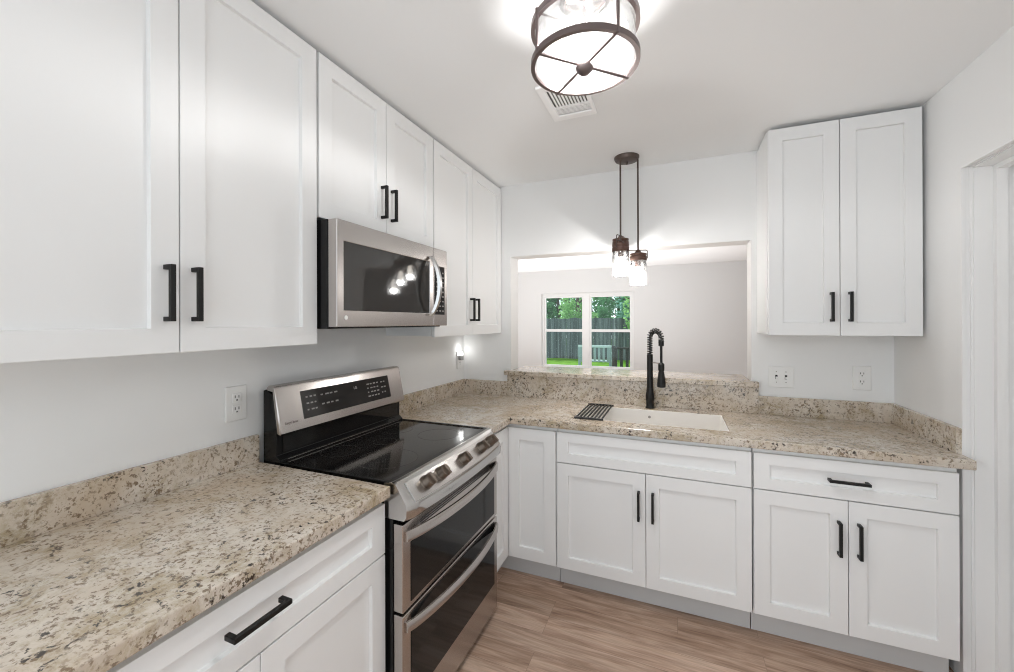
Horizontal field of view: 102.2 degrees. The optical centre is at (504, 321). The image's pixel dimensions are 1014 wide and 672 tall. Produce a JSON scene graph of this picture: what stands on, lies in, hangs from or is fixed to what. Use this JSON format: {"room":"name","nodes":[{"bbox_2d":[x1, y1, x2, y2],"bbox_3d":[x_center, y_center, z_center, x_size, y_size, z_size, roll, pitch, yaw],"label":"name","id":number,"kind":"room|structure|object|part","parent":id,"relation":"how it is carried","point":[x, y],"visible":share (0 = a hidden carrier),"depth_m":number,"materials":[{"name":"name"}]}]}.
{"room":"kitchen","nodes":[
{"label":"kitchen","id":0,"kind":"room"},
{"bbox_2d":[0,328,463,502],"bbox_3d":[-1.198,0.230,1.168,0.120,2.440,4.300,0,0,23],"label":"wall","id":1,"kind":"structure","parent":0,"point":[64,422],"depth_m":1.27,"materials":[{"name":"white paint"}]},
{"bbox_2d":[0,434,259,547],"bbox_3d":[-1.123,0.484,1.159,0.020,0.102,0.901,0,0,23],"label":"backsplash","id":2,"kind":"structure","parent":1,"relation":"attached to","point":[29,516],"depth_m":1.16,"materials":[{"name":"stone"}]},
{"bbox_2d":[0,0,316,362],"bbox_3d":[-0.968,-0.447,1.110,0.350,1.052,0.883,0,0,23],"label":"upper cabinet","id":3,"kind":"object","parent":1,"relation":"attached to","point":[158,158],"visible":1,"depth_m":1.00,"materials":[{"name":"white paint"}]},
{"bbox_3d":[-0.932,-0.446,0.857,0.019,1.050,0.437,0,0,23],"label":"door","id":4,"kind":"part","parent":3,"relation":"part of","materials":[{"name":"white paint"}]},
{"bbox_3d":[-0.834,-0.072,1.020,0.034,0.142,0.012,0,0,23],"label":"handle","id":5,"kind":"part","parent":3,"relation":"part of","materials":[{"name":"black metal"}]},
{"bbox_3d":[-0.809,-0.073,1.079,0.034,0.142,0.012,0,0,23],"label":"handle","id":6,"kind":"part","parent":3,"relation":"part of","materials":[{"name":"black metal"}]},
{"bbox_3d":[-0.762,-0.447,1.263,0.019,1.050,0.436,0,0,23],"label":"door","id":7,"kind":"part","parent":3,"relation":"part of","materials":[{"name":"white paint"}]},
{"bbox_2d":[225,385,246,422],"bbox_3d":[-0.986,0.299,1.504,0.010,0.128,0.080,0,0,23],"label":"wall outlet","id":8,"kind":"object","parent":1,"relation":"attached to","point":[235,396],"visible":1,"depth_m":1.50,"materials":[{"name":"white plastic"}]},
{"bbox_2d":[232,393,240,402],"bbox_3d":[-0.983,0.278,1.503,0.003,0.033,0.034,0,0,23],"label":"socket","id":9,"kind":"object","parent":8,"relation":"attached to","point":[236,397],"depth_m":1.50,"materials":[{"name":"grey plastic"}]},
{"bbox_2d":[232,404,240,414],"bbox_3d":[-0.982,0.321,1.503,0.003,0.033,0.034,0,0,23],"label":"socket","id":10,"kind":"object","parent":8,"relation":"attached to","point":[236,408],"depth_m":1.50,"materials":[{"name":"grey plastic"}]},
{"bbox_2d":[316,52,432,246],"bbox_3d":[-0.650,-0.675,1.870,0.350,0.596,0.754,0,0,23],"label":"upper cabinet","id":11,"kind":"object","parent":1,"relation":"attached to","point":[375,165],"visible":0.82,"depth_m":1.73,"materials":[{"name":"white paint"}]},
{"bbox_3d":[-0.602,-0.675,1.644,0.019,0.594,0.369,0,0,23],"label":"door","id":12,"kind":"part","parent":11,"relation":"part of","materials":[{"name":"white paint"}]},
{"bbox_2d":[317,218,446,328],"bbox_3d":[-0.595,-0.171,1.846,0.465,0.393,0.751,0,0,23],"label":"microwave","id":13,"kind":"object","parent":11,"relation":"attached to","point":[367,277],"visible":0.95,"depth_m":1.62,"materials":[{"name":"silver metal"}]},
{"bbox_3d":[-0.331,-0.173,1.963,0.069,0.289,0.024,0,0,23],"label":"door handle","id":14,"kind":"part","parent":13,"relation":"part of","materials":[{"name":"silver metal"}]},
{"bbox_3d":[-0.518,-0.520,1.775,0.034,0.142,0.012,0,0,23],"label":"handle","id":15,"kind":"part","parent":11,"relation":"part of","materials":[{"name":"black metal"}]},
{"bbox_3d":[-0.493,-0.520,1.836,0.034,0.142,0.012,0,0,23],"label":"handle","id":16,"kind":"part","parent":11,"relation":"part of","materials":[{"name":"black metal"}]},
{"bbox_3d":[-0.457,-0.675,1.990,0.019,0.594,0.376,0,0,23],"label":"door","id":17,"kind":"part","parent":11,"relation":"part of","materials":[{"name":"white paint"}]},
{"bbox_2d":[386,139,500,336],"bbox_3d":[-0.327,-0.447,2.639,0.350,1.054,0.904,0,0,23],"label":"upper cabinet","id":18,"kind":"object","parent":1,"relation":"attached to","point":[466,205],"visible":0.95,"depth_m":2.52,"materials":[{"name":"white paint"}]},
{"bbox_3d":[-0.293,-0.446,2.378,0.019,1.052,0.442,0,0,23],"label":"door","id":19,"kind":"part","parent":18,"relation":"part of","materials":[{"name":"white paint"}]},
{"bbox_3d":[-0.194,-0.077,2.542,0.034,0.142,0.012,0,0,23],"label":"handle","id":20,"kind":"part","parent":18,"relation":"part of","materials":[{"name":"black metal"}]},
{"bbox_3d":[-0.169,-0.077,2.603,0.034,0.142,0.012,0,0,23],"label":"handle","id":21,"kind":"part","parent":18,"relation":"part of","materials":[{"name":"black metal"}]},
{"bbox_3d":[-0.119,-0.446,2.793,0.019,1.052,0.452,0,0,23],"label":"door","id":22,"kind":"part","parent":18,"relation":"part of","materials":[{"name":"white paint"}]},
{"bbox_2d":[399,379,506,413],"bbox_3d":[-0.313,0.483,2.635,0.370,0.102,0.907,0,0,23],"label":"backsplash","id":23,"kind":"structure","parent":1,"relation":"attached to","point":[414,400],"depth_m":2.89,"materials":[{"name":"stone"}]},
{"bbox_2d":[457,351,461,368],"bbox_3d":[-0.333,0.284,3.059,0.010,0.128,0.080,0,0,23],"label":"wall outlet","id":24,"kind":"object","parent":1,"relation":"attached to","point":[459,362],"visible":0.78,"depth_m":3.04,"materials":[{"name":"white plastic"}]},
{"bbox_2d":[458,352,463,359],"bbox_3d":[-0.322,0.251,3.042,0.032,0.064,0.038,0,0,23],"label":"night light","id":25,"kind":"object","parent":24,"relation":"attached to","point":[461,356],"visible":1,"depth_m":3.03,"materials":[{"name":"grey plastic"}]},
{"bbox_2d":[251,0,1013,272],"bbox_3d":[0.840,-1.045,3.034,8.400,0.100,9.320,0,0,23],"label":"ceiling","id":26,"kind":"structure","parent":0,"point":[711,78],"depth_m":1.62,"materials":[{"name":"white paint"}]},
{"bbox_2d":[535,86,596,121],"bbox_3d":[0.284,-0.988,1.830,0.207,0.012,0.308,0,0,23],"label":"ceiling vent","id":27,"kind":"object","parent":26,"relation":"in","point":[560,107],"visible":0.72,"depth_m":1.86,"materials":[{"name":"white metal"}]},
{"bbox_2d":[531,0,640,95],"bbox_3d":[0.246,-0.877,1.259,0.328,0.236,0.328,0,0,23],"label":"ceiling lamp","id":28,"kind":"object","parent":26,"relation":"attached to","point":[585,58],"visible":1,"depth_m":1.22,"materials":[{"name":"white glass"}]},
{"bbox_3d":[0.096,-0.851,1.197,0.010,0.134,0.010,0,0,23],"label":"post","id":29,"kind":"part","parent":28,"relation":"part of","materials":[{"name":"brown metal"}]},
{"bbox_3d":[0.246,-0.874,1.259,0.012,0.182,0.012,0,0,23],"label":"stem","id":30,"kind":"part","parent":28,"relation":"part of","materials":[{"name":"white metal"}]},
{"bbox_2d":[536,32,633,89],"bbox_3d":[0.247,-0.797,1.259,0.294,0.003,0.294,0,0,23],"label":"diffuser","id":31,"kind":"object","parent":28,"relation":"attached to","point":[611,54],"depth_m":1.24,"materials":[{"name":"white glass"}]},
{"bbox_3d":[0.308,-0.852,1.108,0.010,0.134,0.010,0,0,23],"label":"post","id":32,"kind":"part","parent":28,"relation":"part of","materials":[{"name":"brown metal"}]},
{"bbox_2d":[612,152,647,285],"bbox_3d":[0.750,-0.606,2.489,0.214,0.778,0.196,0,0,-2],"label":"pendant lamp","id":33,"kind":"object","parent":26,"relation":"hanging from","point":[620,245],"visible":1,"depth_m":2.43,"materials":[{"name":"brown metal"}]},
{"bbox_3d":[0.693,-0.721,2.440,0.010,0.500,0.010,0,0,23],"label":"cord","id":34,"kind":"part","parent":33,"relation":"part of","materials":[{"name":"brown metal"}]},
{"bbox_2d":[612,234,628,244],"bbox_3d":[0.722,-0.488,2.537,0.100,0.099,0.111,0,0,23],"label":"socket","id":35,"kind":"object","parent":33,"relation":"attached to","point":[625,240],"depth_m":2.50,"materials":[{"name":"brown metal"}]},
{"bbox_2d":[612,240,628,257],"bbox_3d":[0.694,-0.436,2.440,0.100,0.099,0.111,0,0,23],"label":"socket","id":36,"kind":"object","parent":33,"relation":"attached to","point":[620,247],"depth_m":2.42,"materials":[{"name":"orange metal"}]},
{"bbox_2d":[612,251,628,276],"bbox_3d":[0.695,-0.346,2.440,0.098,0.150,0.098,0,0,23],"label":"jar","id":37,"kind":"object","parent":33,"relation":"on","point":[620,264],"depth_m":2.43,"materials":[{"name":"clear glass"}]},
{"bbox_3d":[0.695,-0.348,2.440,0.042,0.082,0.042,0,0,23],"label":"bulb","id":38,"kind":"part","parent":33,"relation":"part of","materials":[{"name":"white glass"}]},
{"bbox_3d":[0.799,-0.694,2.444,0.010,0.554,0.010,0,0,23],"label":"cord","id":39,"kind":"part","parent":33,"relation":"part of","materials":[{"name":"brown metal"}]},
{"bbox_2d":[629,250,647,266],"bbox_3d":[0.800,-0.382,2.444,0.110,0.100,0.100,0,0,23],"label":"socket","id":40,"kind":"object","parent":33,"relation":"attached to","point":[637,257],"depth_m":2.42,"materials":[{"name":"brown metal"}]},
{"bbox_2d":[630,260,646,285],"bbox_3d":[0.801,-0.292,2.444,0.098,0.150,0.098,0,0,23],"label":"jar","id":41,"kind":"object","parent":33,"relation":"on","point":[638,273],"depth_m":2.43,"materials":[{"name":"clear glass"}]},
{"bbox_3d":[0.801,-0.294,2.444,0.042,0.082,0.042,0,0,23],"label":"bulb","id":42,"kind":"part","parent":33,"relation":"part of","materials":[{"name":"white glass"}]},
{"bbox_2d":[518,260,746,377],"bbox_3d":[2.625,0.224,7.274,8.400,2.440,0.120,0,0,23],"label":"wall","id":43,"kind":"structure","parent":0,"point":[699,309],"depth_m":7.08,"materials":[{"name":"white paint"}]},
{"bbox_2d":[542,291,633,369],"bbox_3d":[1.543,0.203,7.706,1.810,1.510,0.158,0,0,23],"label":"window","id":44,"kind":"structure","parent":43,"relation":"in","point":[586,330],"depth_m":7.71,"materials":[{"name":"white paint"}]},
{"bbox_3d":[1.159,0.184,7.915,0.770,1.370,0.035,0,0,23],"label":"sash","id":45,"kind":"part","parent":44,"relation":"part of","materials":[{"name":"white paint"}]},
{"bbox_3d":[1.968,0.181,7.575,0.755,1.370,0.035,0,0,23],"label":"sash","id":46,"kind":"part","parent":44,"relation":"part of","materials":[{"name":"white paint"}]},
{"bbox_2d":[464,150,893,402],"bbox_3d":[1.116,0.224,2.610,3.269,2.440,0.150,0,0,23],"label":"wall","id":47,"kind":"structure","parent":0,"point":[710,201],"depth_m":2.56,"materials":[{"name":"white paint"}]},
{"bbox_2d":[504,366,758,387],"bbox_3d":[0.798,0.362,2.813,1.582,0.030,0.382,0,0,23],"label":"bar ledge","id":48,"kind":"object","parent":47,"relation":"on","point":[718,379],"visible":1,"depth_m":2.69,"materials":[{"name":"stone"}]},
{"bbox_2d":[507,375,758,413],"bbox_3d":[0.748,0.455,2.666,1.562,0.154,0.028,0,0,23],"label":"backsplash","id":49,"kind":"structure","parent":47,"relation":"attached to","point":[685,396],"depth_m":2.61,"materials":[{"name":"stone"}]},
{"bbox_2d":[768,366,793,387],"bbox_3d":[1.575,0.313,2.326,0.125,0.120,0.018,0,0,23],"label":"light switch","id":50,"kind":"object","parent":47,"relation":"attached to","point":[778,376],"visible":1,"depth_m":2.33,"materials":[{"name":"white plastic"}]},
{"bbox_2d":[756,106,922,335],"bbox_3d":[1.678,-0.457,2.101,0.603,1.046,0.350,0,0,23],"label":"upper cabinet","id":51,"kind":"object","parent":47,"relation":"attached to","point":[839,203],"visible":1,"depth_m":1.97,"materials":[{"name":"white paint"}]},
{"bbox_3d":[1.487,-0.456,2.039,0.292,1.044,0.019,0,0,23],"label":"door","id":52,"kind":"part","parent":51,"relation":"part of","materials":[{"name":"white paint"}]},
{"bbox_3d":[1.581,-0.073,1.971,0.012,0.142,0.034,0,0,23],"label":"handle","id":53,"kind":"part","parent":51,"relation":"part of","materials":[{"name":"black metal"}]},
{"bbox_3d":[1.647,-0.073,1.943,0.012,0.142,0.034,0,0,23],"label":"handle","id":54,"kind":"part","parent":51,"relation":"part of","materials":[{"name":"black metal"}]},
{"bbox_3d":[1.764,-0.457,1.923,0.301,1.044,0.019,0,0,23],"label":"door","id":55,"kind":"part","parent":51,"relation":"part of","materials":[{"name":"white paint"}]},
{"bbox_2d":[759,396,961,453],"bbox_3d":[1.649,0.477,2.002,0.614,0.102,0.554,0,0,23],"label":"backsplash","id":56,"kind":"structure","parent":47,"relation":"attached to","point":[948,436],"depth_m":2.16,"materials":[{"name":"stone"}]},
{"bbox_2d":[852,366,870,390],"bbox_3d":[1.913,0.300,2.188,0.080,0.128,0.010,0,0,23],"label":"wall outlet","id":57,"kind":"object","parent":47,"relation":"attached to","point":[861,375],"visible":1,"depth_m":2.19,"materials":[{"name":"white plastic"}]},
{"bbox_2d":[858,371,865,376],"bbox_3d":[1.912,0.279,2.185,0.034,0.033,0.003,0,0,23],"label":"socket","id":58,"kind":"object","parent":57,"relation":"attached to","point":[860,373],"depth_m":2.18,"materials":[{"name":"grey plastic"}]},
{"bbox_2d":[858,379,865,384],"bbox_3d":[1.912,0.322,2.185,0.034,0.033,0.003,0,0,23],"label":"socket","id":59,"kind":"object","parent":57,"relation":"attached to","point":[860,381],"depth_m":2.18,"materials":[{"name":"grey plastic"}]},
{"bbox_2d":[456,567,953,671],"bbox_3d":[0.848,1.495,3.032,8.400,0.100,9.320,0,0,23],"label":"floor","id":60,"kind":"structure","parent":0,"point":[537,623],"depth_m":1.85,"materials":[{"name":"wood"}]},
{"bbox_2d":[106,503,384,671],"bbox_3d":[-0.825,1.011,1.048,0.648,0.876,0.877,0,0,23],"label":"base cabinet","id":61,"kind":"object","parent":60,"relation":"on","point":[322,609],"visible":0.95,"depth_m":1.05,"materials":[{"name":"white paint"}]},
{"bbox_2d":[0,434,389,671],"bbox_3d":[-0.838,0.502,1.039,0.638,0.140,0.901,0,0,23],"label":"countertop","id":62,"kind":"structure","parent":61,"relation":"on","point":[96,571],"depth_m":0.98,"materials":[{"name":"stone"}]},
{"bbox_3d":[-0.651,1.042,0.738,0.019,0.563,0.435,0,0,23],"label":"door","id":63,"kind":"part","parent":61,"relation":"part of","materials":[{"name":"white paint"}]},
{"bbox_3d":[-0.547,0.665,0.919,0.034,0.012,0.139,0,0,23],"label":"handle","id":64,"kind":"part","parent":61,"relation":"part of","materials":[{"name":"black metal"}]},
{"bbox_3d":[-0.481,1.042,1.142,0.019,0.563,0.434,0,0,23],"label":"door","id":65,"kind":"part","parent":61,"relation":"part of","materials":[{"name":"white paint"}]},
{"bbox_2d":[264,366,500,671],"bbox_3d":[-0.453,0.845,1.785,0.712,1.207,0.759,0,0,23],"label":"range","id":66,"kind":"object","parent":60,"relation":"on","point":[441,525],"visible":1,"depth_m":1.61,"materials":[{"name":"silver metal"}]},
{"bbox_3d":[-0.727,0.335,1.900,0.084,0.186,0.759,0,0,23],"label":"control panel","id":67,"kind":"part","parent":66,"relation":"part of","materials":[{"name":"silver metal"}]},
{"bbox_3d":[-0.717,0.468,1.895,0.006,0.062,0.695,0,0,23],"label":"panel","id":68,"kind":"part","parent":66,"relation":"part of","materials":[{"name":"black glass"}]},
{"bbox_2d":[266,419,486,484],"bbox_3d":[-0.496,0.537,1.803,0.590,0.019,0.755,0,0,23],"label":"cooktop","id":69,"kind":"object","parent":66,"relation":"in","point":[387,451],"depth_m":1.68,"materials":[{"name":"black glass"}]},
{"bbox_3d":[-0.263,0.552,1.420,0.056,0.058,0.052,0,0,23],"label":"knob","id":70,"kind":"part","parent":66,"relation":"part of","materials":[{"name":"brown metal"}]},
{"bbox_3d":[-0.225,0.552,1.504,0.056,0.058,0.052,0,0,23],"label":"knob","id":71,"kind":"part","parent":66,"relation":"part of","materials":[{"name":"brown metal"}]},
{"bbox_3d":[-0.198,1.180,1.678,0.037,0.445,0.753,0,0,23],"label":"oven door","id":72,"kind":"part","parent":66,"relation":"part of","materials":[{"name":"silver metal"}]},
{"bbox_3d":[-0.199,0.804,1.678,0.037,0.287,0.753,0,0,23],"label":"oven door","id":73,"kind":"part","parent":66,"relation":"part of","materials":[{"name":"silver metal"}]},
{"bbox_3d":[-0.155,0.998,1.660,0.059,0.034,0.731,0,0,23],"label":"oven handle","id":74,"kind":"part","parent":66,"relation":"part of","materials":[{"name":"silver metal"}]},
{"bbox_3d":[-0.156,0.702,1.660,0.059,0.035,0.731,0,0,23],"label":"oven handle","id":75,"kind":"part","parent":66,"relation":"part of","materials":[{"name":"silver metal"}]},
{"bbox_3d":[-0.168,0.561,1.665,0.062,0.058,0.695,0,0,23],"label":"knob plate","id":76,"kind":"part","parent":66,"relation":"part of","materials":[{"name":"silver metal"}]},
{"bbox_3d":[-0.159,0.552,1.656,0.056,0.058,0.052,0,0,23],"label":"knob","id":77,"kind":"part","parent":66,"relation":"part of","materials":[{"name":"brown metal"}]},
{"bbox_3d":[-0.094,0.552,1.815,0.056,0.058,0.052,0,0,23],"label":"knob","id":78,"kind":"part","parent":66,"relation":"part of","materials":[{"name":"brown metal"}]},
{"bbox_3d":[-0.058,0.552,1.908,0.056,0.058,0.052,0,0,23],"label":"knob","id":79,"kind":"part","parent":66,"relation":"part of","materials":[{"name":"brown metal"}]},
{"bbox_2d":[494,424,560,580],"bbox_3d":[-0.068,1.010,2.533,0.894,0.876,0.901,0,0,23],"label":"base cabinet","id":80,"kind":"object","parent":60,"relation":"on","point":[526,515],"visible":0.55,"depth_m":2.27,"materials":[{"name":"white paint"}]},
{"bbox_3d":[-0.041,0.959,2.190,0.019,0.729,0.283,0,0,23],"label":"door","id":81,"kind":"part","parent":80,"relation":"part of","materials":[{"name":"white paint"}]},
{"bbox_3d":[0.154,0.958,2.273,0.276,0.729,0.019,0,0,23],"label":"door","id":82,"kind":"part","parent":80,"relation":"part of","materials":[{"name":"white paint"}]},
{"bbox_2d":[399,375,976,469],"bbox_3d":[0.690,0.473,2.213,2.546,0.191,0.907,0,0,23],"label":"countertop","id":83,"kind":"structure","parent":80,"relation":"on","point":[878,431],"depth_m":2.23,"materials":[{"name":"stone"}]},
{"bbox_2d":[574,403,613,420],"bbox_3d":[0.537,0.526,2.417,0.158,0.010,0.411,0,0,23],"label":"drying rack","id":84,"kind":"object","parent":83,"relation":"on","point":[590,404],"visible":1,"depth_m":2.38,"materials":[{"name":"black metal"}]},
{"bbox_3d":[0.473,0.526,2.445,0.010,0.010,0.407,0,0,23],"label":"rod","id":85,"kind":"part","parent":84,"relation":"part of","materials":[{"name":"black metal"}]},
{"bbox_3d":[0.491,0.526,2.437,0.010,0.010,0.407,0,0,23],"label":"rod","id":86,"kind":"part","parent":84,"relation":"part of","materials":[{"name":"black metal"}]},
{"bbox_3d":[0.528,0.526,2.421,0.010,0.010,0.407,0,0,23],"label":"rod","id":87,"kind":"part","parent":84,"relation":"part of","materials":[{"name":"black metal"}]},
{"bbox_3d":[0.547,0.526,2.414,0.010,0.010,0.407,0,0,23],"label":"rod","id":88,"kind":"part","parent":84,"relation":"part of","materials":[{"name":"black metal"}]},
{"bbox_3d":[0.565,0.526,2.406,0.010,0.010,0.407,0,0,23],"label":"rod","id":89,"kind":"part","parent":84,"relation":"part of","materials":[{"name":"black metal"}]},
{"bbox_2d":[579,406,728,430],"bbox_3d":[0.811,0.658,2.301,0.767,0.252,0.368,0,0,23],"label":"sink","id":90,"kind":"object","parent":83,"relation":"in","point":[665,418],"visible":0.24,"depth_m":2.43,"materials":[{"name":"white"}]},
{"bbox_2d":[645,328,665,408],"bbox_3d":[0.922,0.283,2.493,0.055,0.493,0.135,0,0,-33],"label":"faucet","id":91,"kind":"object","parent":83,"relation":"on","point":[661,383],"visible":1,"depth_m":2.50,"materials":[{"name":"black metal"}]},
{"bbox_2d":[557,429,751,627],"bbox_3d":[0.817,1.007,2.299,0.914,0.876,0.648,0,0,23],"label":"base cabinet","id":92,"kind":"object","parent":60,"relation":"on","point":[665,523],"visible":0.91,"depth_m":2.02,"materials":[{"name":"white paint"}]},
{"bbox_3d":[0.497,1.040,2.129,0.452,0.563,0.019,0,0,23],"label":"door","id":93,"kind":"part","parent":92,"relation":"part of","materials":[{"name":"white paint"}]},
{"bbox_3d":[0.666,0.914,2.029,0.012,0.142,0.034,0,0,23],"label":"handle","id":94,"kind":"part","parent":92,"relation":"part of","materials":[{"name":"black metal"}]},
{"bbox_3d":[0.727,0.914,2.003,0.012,0.142,0.034,0,0,23],"label":"handle","id":95,"kind":"part","parent":92,"relation":"part of","materials":[{"name":"black metal"}]},
{"bbox_3d":[0.707,0.672,2.040,0.909,0.161,0.019,0,0,23],"label":"drawer","id":96,"kind":"part","parent":92,"relation":"part of","materials":[{"name":"white paint"}]},
{"bbox_3d":[0.918,1.038,1.952,0.454,0.563,0.019,0,0,23],"label":"door","id":97,"kind":"part","parent":92,"relation":"part of","materials":[{"name":"white paint"}]},
{"bbox_2d":[750,448,959,671],"bbox_3d":[1.561,1.004,1.986,0.693,0.876,0.648,0,0,23],"label":"base cabinet","id":98,"kind":"object","parent":60,"relation":"on","point":[860,557],"visible":0.96,"depth_m":1.71,"materials":[{"name":"white paint"}]},
{"bbox_3d":[1.293,1.037,1.795,0.341,0.563,0.019,0,0,23],"label":"door","id":99,"kind":"part","parent":98,"relation":"part of","materials":[{"name":"white paint"}]},
{"bbox_3d":[1.409,0.911,1.717,0.012,0.142,0.034,0,0,23],"label":"handle","id":100,"kind":"part","parent":98,"relation":"part of","materials":[{"name":"black metal"}]},
{"bbox_3d":[1.438,0.669,1.705,0.139,0.012,0.034,0,0,23],"label":"handle","id":101,"kind":"part","parent":98,"relation":"part of","materials":[{"name":"black metal"}]},
{"bbox_3d":[1.452,0.670,1.728,0.688,0.161,0.019,0,0,23],"label":"drawer","id":102,"kind":"part","parent":98,"relation":"part of","materials":[{"name":"white paint"}]},
{"bbox_3d":[1.472,0.911,1.690,0.012,0.142,0.034,0,0,23],"label":"handle","id":103,"kind":"part","parent":98,"relation":"part of","materials":[{"name":"black metal"}]},
{"bbox_3d":[1.611,1.036,1.661,0.344,0.563,0.019,0,0,23],"label":"door","id":104,"kind":"part","parent":98,"relation":"part of","materials":[{"name":"white paint"}]},
{"bbox_2d":[894,26,1013,671],"bbox_3d":[1.268,0.221,0.133,0.130,2.440,4.300,0,0,23],"label":"wall","id":105,"kind":"structure","parent":0,"point":[972,115],"depth_m":1.69,"materials":[{"name":"white paint"}]},
{"bbox_2d":[960,138,1013,671],"bbox_3d":[1.750,0.408,1.201,0.199,2.066,0.884,0,0,23],"label":"door frame","id":106,"kind":"structure","parent":105,"relation":"in","point":[992,177],"depth_m":1.59,"materials":[{"name":"white paint"}]},
{"label":"outside","id":107,"kind":"structure","parent":0,"visible":0},
{"bbox_2d":[547,358,629,366],"bbox_3d":[6.571,1.823,24.658,28.000,0.250,34.970,0,0,23],"label":"ground","id":108,"kind":"structure","parent":107,"point":[559,361],"depth_m":17.19,"materials":[{"name":"green plant"}]},
{"bbox_2d":[547,298,574,318],"bbox_3d":[3.574,-0.929,26.185,2.809,5.283,2.840,0,0,23],"label":"tree","id":109,"kind":"object","parent":108,"relation":"on","point":[552,311],"visible":0.23,"depth_m":25.59,"materials":[{"name":"green plant"}]},
{"bbox_2d":[558,297,597,318],"bbox_3d":[4.080,-0.574,21.527,2.357,4.563,2.160,0,0,23],"label":"tree","id":110,"kind":"object","parent":108,"relation":"on","point":[568,307],"visible":0.26,"depth_m":21.30,"materials":[{"name":"green plant"}]},
{"bbox_2d":[547,318,629,359],"bbox_3d":[3.444,0.747,19.001,16.623,1.910,0.176,0,0,23],"label":"fence","id":111,"kind":"object","parent":108,"relation":"on","point":[559,344],"visible":0.19,"depth_m":18.91,"materials":[{"name":"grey wood"}]},
{"bbox_2d":[570,297,610,317],"bbox_3d":[6.307,-1.401,29.583,2.888,6.215,3.425,0,0,-38],"label":"tree","id":112,"kind":"object","parent":108,"relation":"on","point":[594,303],"visible":0.06,"depth_m":28.75,"materials":[{"name":"green plant"}]},
{"bbox_2d":[578,345,611,366],"bbox_3d":[2.461,1.153,10.928,0.860,1.090,0.510,0,0,23],"label":"garden bench","id":113,"kind":"object","parent":108,"relation":"on","point":[609,347],"visible":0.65,"depth_m":10.65,"materials":[{"name":"grey paint"}]},
{"bbox_3d":[2.003,1.184,10.871,0.060,1.030,0.050,0,0,23],"label":"leg","id":114,"kind":"part","parent":113,"relation":"part of","materials":[{"name":"grey paint"}]},
{"bbox_3d":[2.369,0.638,10.715,0.860,0.060,0.045,0,0,23],"label":"rail","id":115,"kind":"part","parent":113,"relation":"part of","materials":[{"name":"grey paint"}]},
{"bbox_3d":[2.740,1.181,10.562,0.060,1.030,0.050,0,0,23],"label":"leg","id":116,"kind":"part","parent":113,"relation":"part of","materials":[{"name":"grey paint"}]},
{"bbox_2d":[596,296,627,317],"bbox_3d":[6.731,-0.886,24.463,2.971,5.176,2.844,0,0,-25],"label":"tree","id":117,"kind":"object","parent":108,"relation":"on","point":[602,312],"visible":0.27,"depth_m":24.04,"materials":[{"name":"green plant"}]},
{"bbox_2d":[612,346,629,366],"bbox_3d":[3.559,1.149,10.071,1.750,1.090,0.080,0,0,23],"label":"deck railing","id":118,"kind":"object","parent":108,"relation":"on","point":[614,349],"visible":0.17,"depth_m":10.32,"materials":[{"name":"black paint"}]},
{"bbox_3d":[2.785,1.151,10.396,0.070,1.090,0.080,0,0,23],"label":"post","id":119,"kind":"part","parent":118,"relation":"part of","materials":[{"name":"black paint"}]},
{"bbox_3d":[3.544,0.659,10.077,1.680,0.050,0.060,0,0,23],"label":"rail","id":120,"kind":"part","parent":118,"relation":"part of","materials":[{"name":"black paint"}]},
{"bbox_2d":[616,296,629,317],"bbox_3d":[6.739,-0.580,20.464,2.471,4.557,2.185,0,0,23],"label":"tree","id":121,"kind":"object","parent":108,"relation":"on","point":[621,305],"visible":0.04,"depth_m":20.49,"materials":[{"name":"green plant"}]},
{"bbox_2d":[622,296,629,328],"bbox_3d":[5.370,-0.360,16.146,1.393,4.118,1.179,0,0,23],"label":"tree","id":122,"kind":"object","parent":108,"relation":"on","point":[625,297],"visible":0.09,"depth_m":16.23,"materials":[{"name":"green plant"}]}
]}

